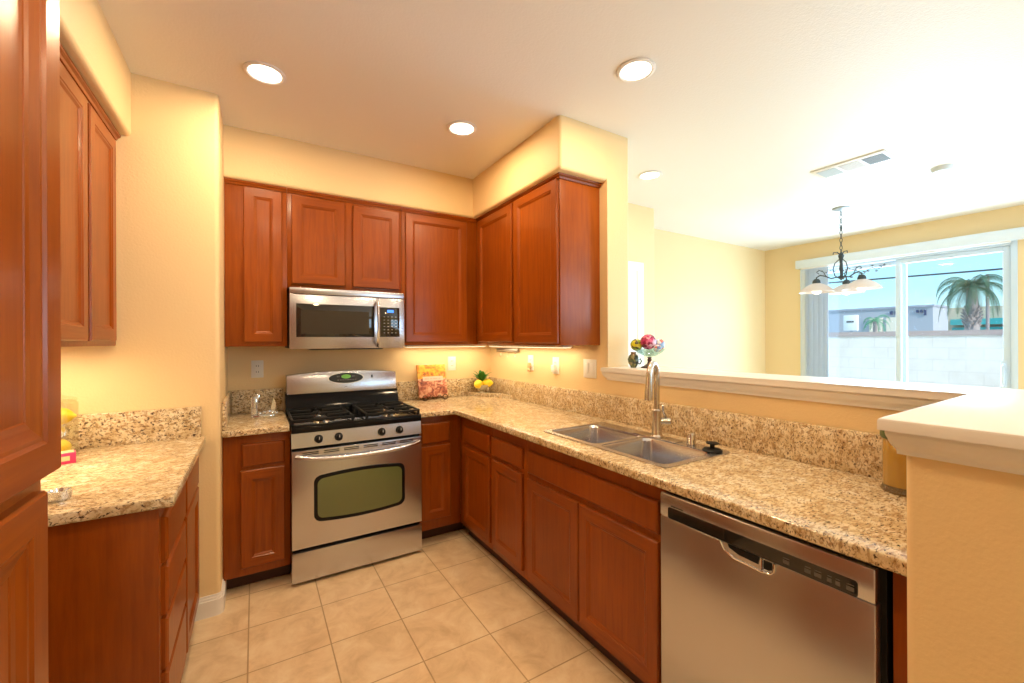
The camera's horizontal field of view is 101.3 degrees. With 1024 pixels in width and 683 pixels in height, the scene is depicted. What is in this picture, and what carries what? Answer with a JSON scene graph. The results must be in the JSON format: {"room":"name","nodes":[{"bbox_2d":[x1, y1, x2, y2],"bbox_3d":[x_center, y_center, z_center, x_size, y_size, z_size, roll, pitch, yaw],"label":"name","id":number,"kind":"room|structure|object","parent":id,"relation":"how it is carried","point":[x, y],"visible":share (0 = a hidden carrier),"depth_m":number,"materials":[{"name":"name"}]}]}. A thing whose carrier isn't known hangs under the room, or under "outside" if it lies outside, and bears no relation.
{"room":"kitchen","nodes":[
{"label":"kitchen","id":0,"kind":"room"},
{"bbox_2d":[59,0,130,135],"bbox_3d":[-1.114,-1.118,0.505,0.375,0.302,3.220,0,0,-31],"label":"soffit","id":1,"kind":"structure","parent":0,"point":[86,35],"depth_m":1.58,"materials":[{"name":"brown paint"}]},
{"bbox_2d":[61,73,227,597],"bbox_3d":[-1.996,0.065,2.281,0.715,2.660,0.736,0,0,-31],"label":"wall","id":2,"kind":"structure","parent":0,"point":[170,351],"depth_m":2.05,"materials":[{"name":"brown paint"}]},
{"bbox_2d":[60,43,120,346],"bbox_3d":[-1.708,-0.470,1.451,0.336,0.977,0.976,0,0,-31],"label":"upper cabinet","id":3,"kind":"object","parent":2,"relation":"attached to","point":[88,136],"visible":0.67,"depth_m":1.55,"materials":[{"name":"brown wood"}]},
{"bbox_2d":[61,406,200,449],"bbox_3d":[-1.829,0.403,1.938,0.636,0.153,0.020,0,0,-31],"label":"backsplash","id":4,"kind":"structure","parent":2,"relation":"attached to","point":[95,430],"depth_m":1.96,"materials":[{"name":"stone"}]},
{"bbox_2d":[194,579,226,621],"bbox_3d":[-1.591,1.340,2.216,0.129,0.106,0.234,0,0,-31],"label":"baseboard","id":5,"kind":"structure","parent":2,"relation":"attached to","point":[212,605],"depth_m":2.13,"materials":[{"name":"white"}]},
{"bbox_2d":[222,391,231,430],"bbox_3d":[-1.706,0.402,2.516,0.019,0.153,0.634,0,0,-31],"label":"backsplash","id":6,"kind":"structure","parent":2,"relation":"attached to","point":[227,402],"depth_m":2.35,"materials":[{"name":"stone"}]},
{"bbox_2d":[228,345,489,500],"bbox_3d":[-0.780,0.060,3.574,4.200,2.660,0.200,0,0,-31],"label":"wall","id":7,"kind":"structure","parent":0,"point":[279,362],"depth_m":3.17,"materials":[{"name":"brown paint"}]},
{"bbox_2d":[224,177,286,346],"bbox_3d":[-1.646,-0.467,2.706,0.325,0.994,0.373,0,0,-31],"label":"upper cabinet","id":8,"kind":"object","parent":7,"relation":"attached to","point":[255,214],"visible":1,"depth_m":2.55,"materials":[{"name":"brown wood"}]},
{"bbox_2d":[251,360,263,377],"bbox_3d":[-1.738,0.188,2.865,0.072,0.118,0.008,0,0,-31],"label":"wall outlet","id":9,"kind":"object","parent":7,"relation":"attached to","point":[257,371],"visible":1,"depth_m":2.86,"materials":[{"name":"white plastic"}]},
{"bbox_2d":[232,388,282,413],"bbox_3d":[-1.729,0.402,2.861,0.299,0.153,0.020,0,0,-31],"label":"backsplash","id":10,"kind":"structure","parent":7,"relation":"attached to","point":[241,399],"depth_m":2.85,"materials":[{"name":"stone"}]},
{"bbox_2d":[287,188,401,292],"bbox_3d":[-1.196,-0.654,2.982,0.728,0.622,0.373,0,0,-31],"label":"upper cabinet","id":11,"kind":"object","parent":7,"relation":"attached to","point":[334,242],"visible":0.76,"depth_m":2.80,"materials":[{"name":"brown wood"}]},
{"bbox_2d":[285,287,403,349],"bbox_3d":[-1.162,-0.143,2.932,0.718,0.394,0.492,0,0,-31],"label":"microwave","id":12,"kind":"object","parent":11,"relation":"attached to","point":[317,318],"visible":1,"depth_m":2.75,"materials":[{"name":"silver metal"}]},
{"bbox_2d":[401,207,476,344],"bbox_3d":[-0.625,-0.471,3.330,0.604,0.994,0.373,0,0,-31],"label":"upper cabinet","id":13,"kind":"object","parent":7,"relation":"attached to","point":[439,250],"visible":0.8,"depth_m":3.17,"materials":[{"name":"brown wood"}]},
{"bbox_2d":[404,345,485,347],"bbox_3d":[-0.536,0.036,3.464,0.700,0.018,0.070,0,0,-31],"label":"light","id":14,"kind":"object","parent":13,"relation":"attached to","point":[407,346],"visible":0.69,"depth_m":3.42,"materials":[{"name":"white plastic"}]},
{"bbox_2d":[396,377,488,400],"bbox_3d":[-0.576,0.399,3.567,0.858,0.151,0.020,0,0,-31],"label":"backsplash","id":15,"kind":"structure","parent":7,"relation":"attached to","point":[408,390],"depth_m":3.58,"materials":[{"name":"stone"}]},
{"bbox_2d":[448,357,455,369],"bbox_3d":[-0.517,0.189,3.612,0.072,0.118,0.008,0,0,-31],"label":"wall outlet","id":16,"kind":"object","parent":7,"relation":"attached to","point":[451,360],"visible":1,"depth_m":3.61,"materials":[{"name":"white plastic"}]},
{"bbox_2d":[181,501,634,682],"bbox_3d":[2.119,1.429,1.527,7.400,0.100,6.800,0,0,-31],"label":"floor","id":17,"kind":"structure","parent":0,"point":[447,610],"depth_m":2.02,"materials":[{"name":"tile"}]},
{"bbox_2d":[0,0,60,682],"bbox_3d":[-0.770,0.215,0.163,0.588,2.350,0.923,0,0,-31],"label":"pantry cabinet","id":18,"kind":"object","parent":17,"relation":"on","point":[30,278],"visible":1,"depth_m":0.62,"materials":[{"name":"brown wood"}]},
{"bbox_2d":[48,483,185,682],"bbox_3d":[-1.456,0.954,1.329,0.629,0.878,0.450,0,0,-31],"label":"base cabinet","id":19,"kind":"object","parent":17,"relation":"on","point":[117,584],"visible":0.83,"depth_m":1.24,"materials":[{"name":"brown wood"}]},
{"bbox_2d":[184,456,198,653],"bbox_3d":[-1.703,0.955,1.733,0.629,0.878,0.496,0,0,-31],"label":"base cabinet","id":20,"kind":"object","parent":17,"relation":"on","point":[191,518],"visible":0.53,"depth_m":1.87,"materials":[{"name":"brown wood"}]},
{"bbox_2d":[41,436,205,526],"bbox_3d":[-1.573,0.496,1.538,0.653,0.035,0.968,0,0,-31],"label":"countertop","id":21,"kind":"structure","parent":20,"relation":"on","point":[109,481],"depth_m":1.46,"materials":[{"name":"stone"}]},
{"bbox_2d":[46,487,72,502],"bbox_3d":[-1.363,0.463,1.263,0.060,0.030,0.060,0,0,-31],"label":"glass votive","id":22,"kind":"object","parent":21,"relation":"on","point":[61,494],"visible":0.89,"depth_m":1.25,"materials":[{"name":"clear glass"}]},
{"bbox_2d":[61,450,75,464],"bbox_3d":[-1.769,0.457,1.653,0.062,0.044,0.070,0,0,41],"label":"box","id":23,"kind":"object","parent":21,"relation":"on","point":[68,456],"visible":0.58,"depth_m":1.65,"materials":[{"name":"red"}]},
{"bbox_3d":[-1.867,0.333,1.718,0.132,0.292,0.132,0,0,-31],"label":"glass canister","id":24,"kind":"object","parent":21,"relation":"on","visible":0},
{"bbox_2d":[61,425,64,436],"bbox_3d":[-1.881,0.371,1.719,0.081,0.074,0.080,0,0,-10],"label":"lemon","id":25,"kind":"object","parent":24,"relation":"in","point":[62,426],"visible":0.05,"depth_m":1.73,"materials":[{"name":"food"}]},
{"bbox_2d":[61,439,71,450],"bbox_3d":[-1.853,0.434,1.712,0.081,0.074,0.080,0,0,-44],"label":"lemon","id":26,"kind":"object","parent":24,"relation":"in","point":[65,445],"visible":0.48,"depth_m":1.71,"materials":[{"name":"yellow food"}]},
{"bbox_2d":[61,408,76,424],"bbox_3d":[-1.855,0.307,1.720,0.080,0.074,0.081,0,0,22],"label":"lemon","id":27,"kind":"object","parent":24,"relation":"in","point":[67,415],"visible":0.37,"depth_m":1.72,"materials":[{"name":"yellow food"}]},
{"bbox_2d":[222,431,290,588],"bbox_3d":[-1.578,0.954,2.605,0.325,0.878,0.611,0,0,-31],"label":"base cabinet","id":28,"kind":"object","parent":17,"relation":"on","point":[256,468],"visible":0.79,"depth_m":2.35,"materials":[{"name":"brown wood"}]},
{"bbox_2d":[222,410,289,437],"bbox_3d":[-1.573,0.496,2.585,0.320,0.035,0.654,0,0,-31],"label":"countertop","id":29,"kind":"structure","parent":28,"relation":"on","point":[240,424],"depth_m":2.39,"materials":[{"name":"stone"}]},
{"bbox_2d":[251,394,277,418],"bbox_3d":[-1.560,0.403,2.644,0.146,0.151,0.070,0,0,-31],"label":"ornament","id":30,"kind":"object","parent":29,"relation":"on","point":[269,413],"visible":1,"depth_m":2.61,"materials":[{"name":"white"}]},
{"bbox_2d":[251,409,277,418],"bbox_3d":[-1.559,0.454,2.644,0.146,0.048,0.070,0,0,-31],"label":"bowl","id":31,"kind":"object","parent":30,"relation":"on","point":[269,413],"depth_m":2.62,"materials":[{"name":"clear glass"}]},
{"bbox_2d":[284,370,421,584],"bbox_3d":[-1.073,0.802,2.817,0.760,1.178,0.731,0,0,-31],"label":"gas range","id":32,"kind":"object","parent":17,"relation":"on","point":[356,457],"visible":1,"depth_m":2.58,"materials":[{"name":"silver metal"}]},
{"bbox_2d":[341,374,350,378],"bbox_3d":[-1.205,0.254,3.050,0.066,0.030,0.006,0,0,-31],"label":"clock","id":33,"kind":"object","parent":32,"relation":"on","point":[343,376],"depth_m":3.05,"materials":[{"name":"green"}]},
{"bbox_2d":[286,404,420,433],"bbox_3d":[-1.057,0.501,2.787,0.758,0.045,0.540,0,0,-31],"label":"cooktop","id":34,"kind":"object","parent":32,"relation":"in","point":[360,421],"depth_m":2.62,"materials":[{"name":"black metal"}]},
{"bbox_2d":[419,414,462,538],"bbox_3d":[-0.628,0.951,3.186,0.372,0.878,0.611,0,0,-31],"label":"base cabinet","id":35,"kind":"object","parent":17,"relation":"on","point":[440,435],"visible":0.56,"depth_m":2.92,"materials":[{"name":"brown wood"}]},
{"bbox_2d":[400,396,906,576],"bbox_3d":[0.219,0.489,2.286,0.884,0.035,3.035,0,0,-31],"label":"countertop","id":36,"kind":"structure","parent":35,"relation":"on","point":[849,514],"depth_m":1.39,"materials":[{"name":"stone"}]},
{"bbox_2d":[420,394,447,400],"bbox_3d":[-0.648,0.399,3.434,0.217,0.150,0.119,0,0,-31],"label":"easel","id":37,"kind":"object","parent":36,"relation":"on","point":[444,394],"visible":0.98,"depth_m":3.39,"materials":[{"name":"brown metal"}]},
{"bbox_2d":[416,364,447,397],"bbox_3d":[-0.655,0.321,3.446,0.244,0.265,0.080,0,0,-31],"label":"cookbook","id":38,"kind":"object","parent":37,"relation":"on","point":[431,378],"visible":0.88,"depth_m":3.44,"materials":[{"name":"multicoloured paper"}]},
{"bbox_2d":[468,391,512,398],"bbox_3d":[-0.189,0.457,3.552,0.211,0.032,0.400,0,0,-31],"label":"slab","id":39,"kind":"object","parent":36,"relation":"on","point":[492,394],"visible":1,"depth_m":3.56,"materials":[{"name":"stone"}]},
{"bbox_2d":[473,370,491,392],"bbox_3d":[-0.268,0.345,3.612,0.159,0.192,0.163,0,0,-31],"label":"vase","id":40,"kind":"object","parent":39,"relation":"on","point":[481,376],"visible":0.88,"depth_m":3.59,"materials":[{"name":"clear glass"}]},
{"bbox_2d":[474,380,482,388],"bbox_3d":[-0.286,0.363,3.581,0.084,0.077,0.083,0,0,-16],"label":"lemon","id":41,"kind":"object","parent":40,"relation":"in","point":[477,384],"visible":0.99,"depth_m":3.55,"materials":[{"name":"yellow food"}]},
{"bbox_2d":[476,385,487,392],"bbox_3d":[-0.261,0.406,3.620,0.128,0.070,0.128,0,0,-31],"label":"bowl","id":42,"kind":"object","parent":40,"relation":"on","point":[483,387],"depth_m":3.58,"materials":[{"name":"clear glass"}]},
{"bbox_2d":[482,379,492,386],"bbox_3d":[-0.213,0.359,3.623,0.083,0.077,0.084,0,0,37],"label":"lemon","id":43,"kind":"object","parent":40,"relation":"in","point":[488,382],"visible":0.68,"depth_m":3.60,"materials":[{"name":"yellow food"}]},
{"bbox_2d":[545,422,729,468],"bbox_3d":[0.545,0.566,1.990,0.428,0.201,0.778,0,0,-31],"label":"sink","id":44,"kind":"object","parent":36,"relation":"in","point":[658,453],"visible":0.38,"depth_m":2.00,"materials":[{"name":"silver metal"}]},
{"bbox_2d":[553,425,637,447],"bbox_3d":[0.421,0.569,2.138,0.315,0.198,0.346,0,0,-31],"label":"basin","id":45,"kind":"object","parent":44,"relation":"in","point":[594,435],"depth_m":2.28,"materials":[{"name":"silver metal"}]},
{"bbox_2d":[603,438,709,468],"bbox_3d":[0.617,0.568,1.818,0.315,0.198,0.356,0,0,-31],"label":"basin","id":46,"kind":"object","parent":44,"relation":"in","point":[654,451],"depth_m":1.95,"materials":[{"name":"silver metal"}]},
{"bbox_2d":[687,432,695,445],"bbox_3d":[0.804,0.437,1.880,0.041,0.056,0.041,0,0,-31],"label":"air gap","id":47,"kind":"object","parent":44,"relation":"on","point":[691,437],"visible":1,"depth_m":1.86,"materials":[{"name":"silver metal"}]},
{"bbox_2d":[702,441,722,453],"bbox_3d":[0.848,0.445,1.778,0.080,0.039,0.080,0,0,-31],"label":"stopper","id":48,"kind":"object","parent":44,"relation":"on","point":[712,449],"visible":1,"depth_m":1.76,"materials":[{"name":"black rubber"}]},
{"bbox_2d":[633,361,682,442],"bbox_3d":[0.702,0.278,2.040,0.178,0.374,0.241,0,0,0],"label":"faucet","id":49,"kind":"object","parent":36,"relation":"on","point":[658,420],"visible":1,"depth_m":2.02,"materials":[{"name":"silver metal"}]},
{"bbox_2d":[880,430,906,496],"bbox_3d":[1.215,0.356,1.303,0.112,0.222,0.112,0,0,-31],"label":"jar","id":50,"kind":"object","parent":36,"relation":"on","point":[894,465],"visible":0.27,"depth_m":1.29,"materials":[{"name":"brown"}]},
{"bbox_2d":[460,416,500,561],"bbox_3d":[-0.010,0.948,2.946,0.587,0.878,0.476,0,0,-31],"label":"base cabinet","id":51,"kind":"object","parent":17,"relation":"on","point":[476,456],"visible":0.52,"depth_m":2.76,"materials":[{"name":"brown wood"}]},
{"bbox_2d":[492,428,536,594],"bbox_3d":[0.217,0.947,2.575,0.587,0.878,0.388,0,0,-31],"label":"base cabinet","id":52,"kind":"object","parent":17,"relation":"on","point":[509,452],"visible":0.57,"depth_m":2.40,"materials":[{"name":"brown wood"}]},
{"bbox_2d":[527,441,664,682],"bbox_3d":[0.553,0.946,2.025,0.587,0.878,0.898,0,0,-31],"label":"base cabinet","id":53,"kind":"object","parent":17,"relation":"on","point":[594,531],"visible":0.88,"depth_m":1.78,"materials":[{"name":"brown wood"}]},
{"bbox_2d":[661,490,892,682],"bbox_3d":[0.929,0.947,1.368,0.593,0.872,0.614,0,0,-31],"label":"dishwasher","id":54,"kind":"object","parent":17,"relation":"on","point":[743,600],"visible":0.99,"depth_m":1.18,"materials":[{"name":"silver metal"}]},
{"bbox_2d":[879,567,892,682],"bbox_3d":[0.946,0.937,1.378,0.555,0.852,0.614,0,0,-31],"label":"gasket","id":55,"kind":"object","parent":54,"relation":"in","point":[885,576],"depth_m":0.98,"materials":[{"name":"black rubber"}]},
{"bbox_2d":[893,572,906,682],"bbox_3d":[1.133,0.944,1.094,0.569,0.878,0.048,0,0,-31],"label":"filler panel","id":56,"kind":"object","parent":17,"relation":"on","point":[899,581],"visible":0.02,"depth_m":0.96,"materials":[{"name":"brown wood"}]},
{"bbox_2d":[223,115,606,218],"bbox_3d":[-0.656,-1.119,2.663,1.978,0.302,1.490,0,0,-31],"label":"soffit","id":57,"kind":"structure","parent":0,"point":[248,155],"depth_m":2.70,"materials":[{"name":"brown paint"}]},
{"bbox_2d":[98,0,1023,250],"bbox_3d":[2.151,-1.332,1.554,7.500,0.100,6.800,0,0,-31],"label":"ceiling","id":58,"kind":"structure","parent":0,"point":[743,100],"depth_m":2.09,"materials":[{"name":"white paint"}]},
{"bbox_2d":[243,61,285,85],"bbox_3d":[-1.167,-1.263,1.983,0.178,0.009,0.178,0,0,-31],"label":"recessed light","id":59,"kind":"object","parent":58,"relation":"in","point":[262,72],"visible":1,"depth_m":1.98,"materials":[{"name":"white"}]},
{"bbox_2d":[447,120,476,135],"bbox_3d":[-0.298,-1.266,2.501,0.178,0.009,0.178,0,0,-31],"label":"recessed light","id":60,"kind":"object","parent":58,"relation":"in","point":[460,127],"visible":1,"depth_m":2.50,"materials":[{"name":"beige"}]},
{"bbox_2d":[616,58,655,82],"bbox_3d":[0.582,-1.270,1.972,0.178,0.009,0.178,0,0,-31],"label":"recessed light","id":61,"kind":"object","parent":58,"relation":"in","point":[634,70],"visible":1,"depth_m":1.97,"materials":[{"name":"beige"}]},
{"bbox_2d":[638,170,661,179],"bbox_3d":[1.059,-1.272,3.220,0.178,0.009,0.178,0,0,-31],"label":"recessed light","id":62,"kind":"object","parent":58,"relation":"in","point":[648,175],"visible":1,"depth_m":3.22,"materials":[{"name":"beige"}]},
{"bbox_2d":[799,206,885,294],"bbox_3d":[3.207,-0.874,4.074,0.590,0.824,0.636,0,0,-40],"label":"chandelier","id":63,"kind":"object","parent":58,"relation":"hanging from","point":[862,283],"visible":1,"depth_m":4.03,"materials":[{"name":"grey"}]},
{"bbox_2d":[812,279,820,283],"bbox_3d":[2.982,-0.589,4.111,0.068,0.052,0.068,0,0,-31],"label":"socket","id":64,"kind":"object","parent":63,"relation":"attached to","point":[816,281],"depth_m":4.09,"materials":[{"name":"grey metal"}]},
{"bbox_2d":[857,274,866,279],"bbox_3d":[3.204,-0.590,3.845,0.068,0.052,0.068,0,0,-31],"label":"socket","id":65,"kind":"object","parent":63,"relation":"attached to","point":[861,277],"depth_m":3.82,"materials":[{"name":"grey metal"}]},
{"bbox_2d":[810,149,896,178],"bbox_3d":[2.468,-1.276,3.048,0.240,0.013,0.440,0,0,-31],"label":"ceiling vent","id":66,"kind":"object","parent":58,"relation":"in","point":[881,156],"visible":1,"depth_m":3.02,"materials":[{"name":"white metal"}]},
{"bbox_2d":[930,164,953,173],"bbox_3d":[3.175,-1.270,3.100,0.124,0.032,0.124,0,0,-31],"label":"smoke detector","id":67,"kind":"object","parent":58,"relation":"attached to","point":[944,168],"visible":1,"depth_m":3.08,"materials":[{"name":"white plastic"}]},
{"bbox_2d":[628,203,654,364],"bbox_3d":[0.674,0.054,3.982,1.285,2.660,0.621,0,0,-31],"label":"wall","id":68,"kind":"structure","parent":0,"point":[640,218],"depth_m":3.98,"materials":[{"name":"brown paint"}]},
{"bbox_2d":[628,261,643,365],"bbox_3d":[0.889,0.323,3.738,0.815,2.120,0.021,0,0,-31],"label":"door","id":69,"kind":"structure","parent":68,"relation":"attached to","point":[635,269],"depth_m":3.90,"materials":[{"name":"white"}]},
{"bbox_2d":[490,131,903,438],"bbox_3d":[0.683,0.054,2.555,0.188,2.660,3.066,0,0,-31],"label":"wall","id":70,"kind":"structure","parent":0,"point":[613,349],"depth_m":2.57,"materials":[{"name":"beige paint"}]},
{"bbox_2d":[497,348,518,357],"bbox_3d":[-0.043,0.096,3.528,0.035,0.073,0.345,0,0,-31],"label":"utensil rail","id":71,"kind":"object","parent":70,"relation":"attached to","point":[501,350],"visible":1,"depth_m":3.52,"materials":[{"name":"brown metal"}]},
{"bbox_2d":[527,355,533,371],"bbox_3d":[0.134,0.169,3.241,0.035,0.127,0.072,0,0,-31],"label":"wall outlet","id":72,"kind":"object","parent":70,"relation":"attached to","point":[530,365],"visible":1,"depth_m":3.23,"materials":[{"name":"white plastic"}]},
{"bbox_2d":[476,172,601,344],"bbox_3d":[0.036,-0.473,3.108,0.329,0.994,1.443,0,0,-31],"label":"upper cabinet","id":73,"kind":"object","parent":70,"relation":"attached to","point":[538,251],"visible":0.9,"depth_m":2.58,"materials":[{"name":"brown wood"}]},
{"bbox_2d":[488,345,572,347],"bbox_3d":[0.095,0.034,3.106,0.080,0.018,1.000,0,0,-31],"label":"light","id":74,"kind":"object","parent":73,"relation":"attached to","point":[528,346],"visible":0.79,"depth_m":2.91,"materials":[{"name":"white plastic"}]},
{"bbox_2d":[551,357,558,373],"bbox_3d":[0.299,0.171,2.970,0.035,0.118,0.072,0,0,-31],"label":"wall outlet","id":75,"kind":"object","parent":70,"relation":"attached to","point":[555,367],"visible":1,"depth_m":2.96,"materials":[{"name":"white plastic"}]},
{"bbox_2d":[583,359,596,378],"bbox_3d":[0.495,0.173,2.675,0.009,0.118,0.118,0,0,-31],"label":"light switch","id":76,"kind":"object","parent":70,"relation":"attached to","point":[589,365],"visible":1,"depth_m":2.67,"materials":[{"name":"white plastic"}]},
{"bbox_2d":[585,363,588,373],"bbox_3d":[0.481,0.173,2.693,0.004,0.066,0.032,0,0,-31],"label":"rocker switch","id":77,"kind":"object","parent":76,"relation":"attached to","point":[586,364],"depth_m":2.69,"materials":[{"name":"white plastic"}]},
{"bbox_2d":[590,364,593,373],"bbox_3d":[0.505,0.173,2.654,0.004,0.066,0.032,0,0,-31],"label":"rocker switch","id":78,"kind":"object","parent":76,"relation":"attached to","point":[591,365],"depth_m":2.65,"materials":[{"name":"white plastic"}]},
{"bbox_2d":[489,377,882,479],"bbox_3d":[0.587,0.394,2.511,0.020,0.151,3.035,0,0,-31],"label":"backsplash","id":79,"kind":"structure","parent":70,"relation":"attached to","point":[850,451],"depth_m":1.85,"materials":[{"name":"stone"}]},
{"bbox_2d":[654,229,765,373],"bbox_3d":[2.369,0.048,5.417,3.105,2.660,0.343,0,0,-31],"label":"wall","id":80,"kind":"structure","parent":0,"point":[709,295],"depth_m":5.28,"materials":[{"name":"brown paint"}]},
{"bbox_2d":[722,541,772,572],"bbox_3d":[0.680,0.629,1.219,0.002,0.039,0.158,0,0,-31],"label":"handle","id":81,"kind":"object","parent":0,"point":[749,559],"depth_m":1.22,"materials":[{"name":"silver metal"}]},
{"bbox_2d":[765,205,1023,388],"bbox_3d":[5.298,0.036,3.358,0.160,2.660,6.600,0,0,-31],"label":"wall","id":82,"kind":"structure","parent":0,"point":[782,280],"depth_m":5.39,"materials":[{"name":"brown paint"}]},
{"bbox_2d":[801,240,1010,377],"bbox_3d":[4.287,0.174,4.770,0.045,2.272,1.805,0,0,-31],"label":"vertical blind","id":83,"kind":"object","parent":82,"relation":"attached to","point":[815,307],"visible":0.68,"depth_m":5.37,"materials":[{"name":"white"}]},
{"bbox_2d":[800,240,1017,388],"bbox_3d":[4.358,0.202,4.808,0.171,2.335,1.865,0,0,-31],"label":"window frame","id":84,"kind":"structure","parent":82,"relation":"attached to","point":[1009,365],"depth_m":4.33,"materials":[{"name":"white plastic"}]},
{"bbox_2d":[795,227,1023,269],"bbox_3d":[4.383,-1.015,4.609,0.084,0.105,2.285,0,0,-31],"label":"blind valance","id":85,"kind":"object","parent":82,"relation":"attached to","point":[1012,234],"visible":1,"depth_m":4.50,"materials":[{"name":"white"}]},
{"bbox_2d":[907,455,1023,682],"bbox_3d":[1.460,0.799,0.637,0.870,1.165,1.067,0,0,-31],"label":"wall","id":86,"kind":"structure","parent":0,"point":[965,524],"depth_m":0.79,"materials":[{"name":"brown paint"}]},
{"bbox_2d":[601,366,1023,474],"bbox_3d":[1.097,0.192,1.254,1.000,0.076,2.796,0,0,-31],"label":"trim","id":87,"kind":"structure","parent":86,"relation":"on","point":[980,427],"depth_m":1.11,"materials":[{"name":"white"}]},
{"bbox_2d":[628,352,641,367],"bbox_3d":[0.732,0.109,2.515,0.079,0.094,0.068,0,0,-31],"label":"ceramic pitcher","id":88,"kind":"object","parent":87,"relation":"on","point":[633,359],"visible":1,"depth_m":2.49,"materials":[{"name":"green ceramic"}]},
{"bbox_2d":[641,357,651,367],"bbox_3d":[0.812,0.099,2.478,0.188,0.113,0.188,0,0,-31],"label":"dish","id":89,"kind":"object","parent":87,"relation":"on","point":[649,359],"visible":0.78,"depth_m":2.47,"materials":[{"name":"brown metal"}]},
{"bbox_2d":[630,339,641,350],"bbox_3d":[0.742,0.020,2.499,0.072,0.072,0.072,0,0,-31],"label":"decorative ball","id":90,"kind":"object","parent":89,"relation":"in","point":[635,344],"visible":0.89,"depth_m":2.48,"materials":[{"name":"yellow ceramic"}]},
{"bbox_2d":[640,334,655,349],"bbox_3d":[0.797,0.002,2.458,0.092,0.092,0.092,0,0,-31],"label":"decorative ball","id":91,"kind":"object","parent":89,"relation":"on","point":[647,341],"visible":0.98,"depth_m":2.43,"materials":[{"name":"ceramic"}]},
{"bbox_2d":[654,345,661,351],"bbox_3d":[0.840,0.040,2.421,0.044,0.044,0.044,0,0,-31],"label":"decorative ball","id":92,"kind":"object","parent":89,"relation":"on","point":[657,348],"visible":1,"depth_m":2.41,"materials":[{"name":"multicoloured ceramic"}]},
{"bbox_2d":[656,338,664,349],"bbox_3d":[0.872,0.018,2.494,0.072,0.072,0.072,0,0,-31],"label":"decorative ball","id":93,"kind":"object","parent":89,"relation":"on","point":[659,341],"visible":0.49,"depth_m":2.46,"materials":[{"name":"multicoloured ceramic"}]},
{"bbox_3d":[46.074,1.403,45.765,113.640,0.100,150.000,0,0,-31],"label":"ground","id":94,"kind":"structure","parent":0,"visible":0},
{"bbox_2d":[843,315,858,331],"bbox_3d":[14.719,0.168,18.229,0.165,2.620,0.500,0,0,-31],"label":"sign board","id":95,"kind":"object","parent":94,"relation":"on","point":[850,322],"visible":0.72,"depth_m":18.17,"materials":[{"name":"white"}]},
{"bbox_2d":[863,315,890,331],"bbox_3d":[10.993,0.342,12.698,0.671,2.307,0.660,0,0,-31],"label":"palm tree","id":96,"kind":"object","parent":94,"relation":"on","point":[876,321],"visible":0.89,"depth_m":12.67,"materials":[{"name":"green plant"}]},
{"bbox_2d":[829,304,947,331],"bbox_3d":[25.174,-0.559,38.612,3.550,3.990,20.600,0,0,-31],"label":"warehouse","id":97,"kind":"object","parent":94,"relation":"on","point":[920,317],"visible":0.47,"depth_m":30.77,"materials":[{"name":"grey paint"}]},
{"bbox_2d":[829,329,1002,387],"bbox_3d":[7.314,0.660,7.403,0.240,1.695,23.000,0,0,-31],"label":"wall","id":98,"kind":"structure","parent":94,"relation":"on","point":[945,357],"depth_m":7.33,"materials":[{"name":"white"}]},
{"bbox_2d":[936,274,1002,329],"bbox_3d":[16.569,-0.467,15.090,1.892,3.883,1.760,0,0,39],"label":"palm tree","id":99,"kind":"object","parent":94,"relation":"on","point":[971,311],"visible":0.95,"depth_m":14.97,"materials":[{"name":"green plant"}]},
{"bbox_2d":[948,305,1002,329],"bbox_3d":[46.086,-0.697,27.373,12.800,4.100,22.600,0,0,-31],"label":"building","id":100,"kind":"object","parent":94,"relation":"on","point":[954,321],"visible":0.21,"depth_m":32.39,"materials":[{"name":"beige paint"}]},
{"bbox_2d":[985,274,989,329],"bbox_3d":[18.269,-0.561,16.124,0.100,4.050,0.095,0,0,-31],"label":"utility pole","id":101,"kind":"object","parent":94,"relation":"on","point":[987,306],"visible":0.39,"depth_m":16.09,"materials":[{"name":"grey"}]},
{"label":"outside","id":102,"kind":"structure","parent":0,"visible":0},
{"bbox_2d":[828,268,1002,283],"bbox_3d":[17.400,-3.183,19.444,0.068,1.868,65.002,0,0,-31],"label":"power line","id":103,"kind":"object","parent":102,"point":[996,268],"visible":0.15,"depth_m":18.01,"materials":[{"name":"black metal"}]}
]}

